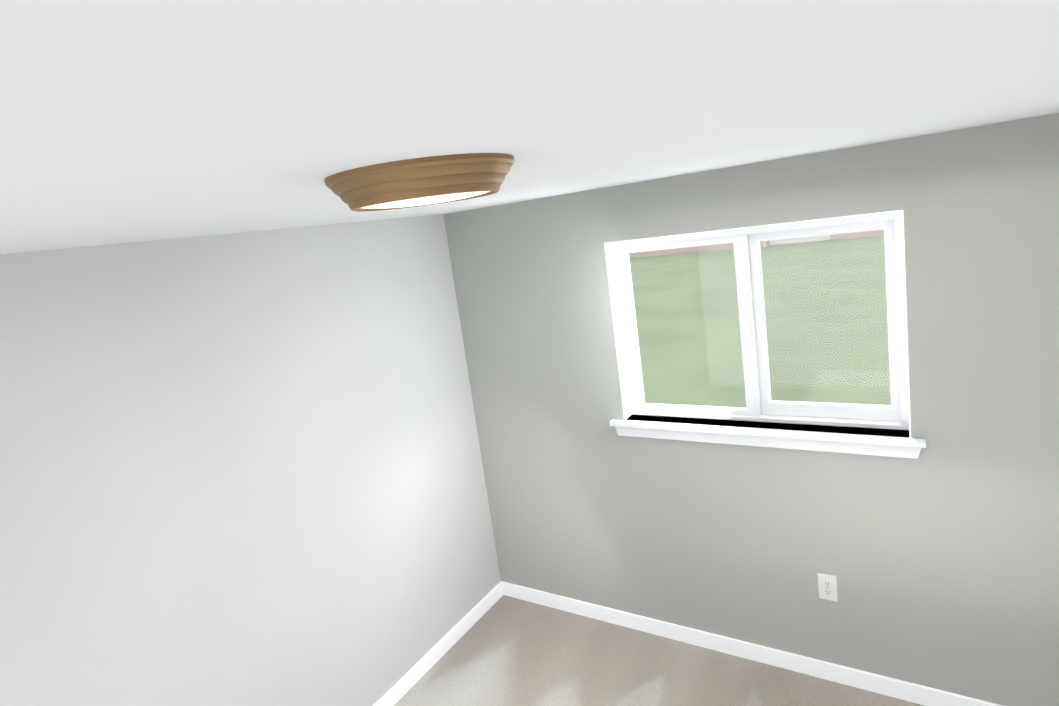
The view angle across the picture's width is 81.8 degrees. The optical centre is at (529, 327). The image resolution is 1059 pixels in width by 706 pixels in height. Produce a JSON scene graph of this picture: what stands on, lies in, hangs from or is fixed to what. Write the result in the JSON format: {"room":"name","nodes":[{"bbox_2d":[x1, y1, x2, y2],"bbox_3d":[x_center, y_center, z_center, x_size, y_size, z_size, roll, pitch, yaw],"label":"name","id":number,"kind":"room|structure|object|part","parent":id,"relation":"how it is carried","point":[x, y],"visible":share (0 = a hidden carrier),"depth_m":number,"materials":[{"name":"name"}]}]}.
{"room":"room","nodes":[
{"label":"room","id":0,"kind":"room"},
{"bbox_2d":[0,214,500,705],"bbox_3d":[-1.501,0.957,1.938,0.160,2.350,4.518,-2,11,33],"label":"wall","id":1,"kind":"structure","parent":0,"point":[242,469],"depth_m":2.37,"materials":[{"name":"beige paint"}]},
{"bbox_2d":[373,581,503,705],"bbox_3d":[-1.276,2.059,2.076,0.014,0.090,4.198,-2,11,33],"label":"baseboard","id":2,"kind":"structure","parent":1,"relation":"attached to","point":[394,694],"depth_m":3.29,"materials":[{"name":"white paint"}]},
{"bbox_2d":[0,0,1058,253],"bbox_3d":[-0.367,-0.287,0.890,3.264,0.120,4.518,-2,11,33],"label":"ceiling","id":3,"kind":"structure","parent":0,"point":[134,120],"depth_m":0.59,"materials":[{"name":"white paint"}]},
{"bbox_2d":[324,153,514,211],"bbox_3d":[-0.193,-0.257,1.115,0.340,0.060,0.340,-2,11,33],"label":"ceiling light","id":4,"kind":"object","parent":3,"relation":"attached to","point":[417,182],"visible":1,"depth_m":0.99,"materials":[{"name":"brown wood"}]},
{"bbox_2d":[353,186,495,208],"bbox_3d":[-0.189,-0.233,1.119,0.259,0.011,0.259,-2,11,33],"label":"diffuser","id":5,"kind":"object","parent":4,"relation":"attached to","point":[396,197],"depth_m":1.02,"materials":[{"name":"white glass"}]},
{"bbox_2d":[394,595,923,705],"bbox_3d":[-0.034,2.126,1.295,3.264,0.120,4.518,-2,11,33],"label":"floor","id":6,"kind":"structure","parent":0,"point":[504,650],"depth_m":3.05,"materials":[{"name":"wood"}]},
{"bbox_2d":[443,113,1058,705],"bbox_3d":[0.951,0.459,2.884,2.944,2.350,0.160,-2,11,33],"label":"wall","id":7,"kind":"structure","parent":0,"point":[939,557],"depth_m":2.63,"materials":[{"name":"grey paint"}]},
{"bbox_2d":[502,581,1002,705],"bbox_3d":[1.058,1.582,2.998,2.916,0.090,0.014,-2,11,33],"label":"baseboard","id":8,"kind":"structure","parent":7,"relation":"attached to","point":[891,687],"depth_m":2.96,"materials":[{"name":"white paint"}]},
{"bbox_2d":[604,210,910,437],"bbox_3d":[0.961,0.004,2.721,1.233,0.897,0.095,-2,11,33],"label":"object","id":9,"kind":"object","parent":7,"relation":"attached to","point":[617,322],"visible":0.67,"depth_m":3.00,"materials":[{"name":"white paint"}]},
{"bbox_2d":[613,211,908,429],"bbox_3d":[1.000,-0.009,2.783,1.221,0.891,0.077,-2,11,33],"label":"window","id":10,"kind":"structure","parent":7,"relation":"in","point":[896,217],"depth_m":2.73,"materials":[{"name":"white plastic"}]},
{"bbox_3d":[0.754,0.004,2.929,0.556,0.810,0.004,-2,11,33],"label":"sash glass","id":11,"kind":"part","parent":10,"relation":"part of","materials":[{"name":"glass"}]},
{"bbox_3d":[0.759,0.003,2.926,0.609,0.845,0.028,-2,11,33],"label":"window sash","id":12,"kind":"part","parent":10,"relation":"part of","materials":[{"name":"white plastic"}]},
{"bbox_2d":[744,319,750,335],"bbox_3d":[0.983,0.000,2.758,0.024,0.080,0.010,-2,11,33],"label":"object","id":13,"kind":"structure","parent":10,"relation":"attached to","point":[747,327],"depth_m":2.75,"materials":[{"name":"white plastic"}]},
{"bbox_3d":[1.261,-0.023,2.635,0.529,0.787,0.004,-2,11,33],"label":"sash glass","id":14,"kind":"part","parent":10,"relation":"part of","materials":[{"name":"glass"}]},
{"bbox_3d":[1.254,-0.017,2.641,0.589,0.845,0.028,-2,11,33],"label":"window sash","id":15,"kind":"part","parent":10,"relation":"part of","materials":[{"name":"white plastic"}]},
{"bbox_2d":[609,414,925,458],"bbox_3d":[1.012,0.484,2.794,1.348,0.080,0.145,-2,11,33],"label":"window sill","id":16,"kind":"structure","parent":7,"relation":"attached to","point":[866,444],"depth_m":2.69,"materials":[{"name":"white paint"}]},
{"bbox_2d":[817,573,837,601],"bbox_3d":[1.327,1.157,2.719,0.078,0.125,0.009,-2,11,33],"label":"electrical outlet","id":17,"kind":"object","parent":7,"relation":"attached to","point":[827,587],"visible":1,"depth_m":2.72,"materials":[{"name":"white plastic"}]},
{"label":"outside","id":18,"kind":"structure","parent":0,"visible":0},
{"bbox_2d":[629,236,890,407],"bbox_3d":[35.503,-15.138,96.124,280.000,0.300,196.242,-2,11,33],"label":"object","id":19,"kind":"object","parent":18,"point":[679,395],"depth_m":26.69,"materials":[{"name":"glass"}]},
{"bbox_2d":[629,251,653,257],"bbox_3d":[14.533,-12.235,78.267,5.921,5.550,9.000,-2,11,33],"label":"house","id":20,"kind":"structure","parent":19,"relation":"on","point":[642,254],"depth_m":74.23,"materials":[{"name":"beige"}]},
{"bbox_2d":[654,246,705,255],"bbox_3d":[19.515,-12.325,74.555,6.172,5.600,9.000,-2,11,33],"label":"house","id":21,"kind":"structure","parent":19,"relation":"on","point":[685,250],"depth_m":71.17,"materials":[{"name":"beige"}]},
{"bbox_2d":[705,241,768,251],"bbox_3d":[24.443,-12.219,69.712,6.525,5.650,9.000,-2,11,33],"label":"house","id":22,"kind":"structure","parent":19,"relation":"on","point":[721,247],"depth_m":67.18,"materials":[{"name":"beige"}]},
{"bbox_2d":[769,235,830,244],"bbox_3d":[30.202,-12.596,67.373,6.187,5.600,9.000,-2,11,33],"label":"house","id":23,"kind":"structure","parent":19,"relation":"on","point":[800,240],"depth_m":63.97,"materials":[{"name":"white"}]},
{"bbox_2d":[830,229,883,240],"bbox_3d":[34.350,-12.569,63.497,4.757,5.700,9.000,-2,11,33],"label":"house","id":24,"kind":"structure","parent":19,"relation":"on","point":[873,233],"depth_m":60.20,"materials":[{"name":"beige"}]}
]}

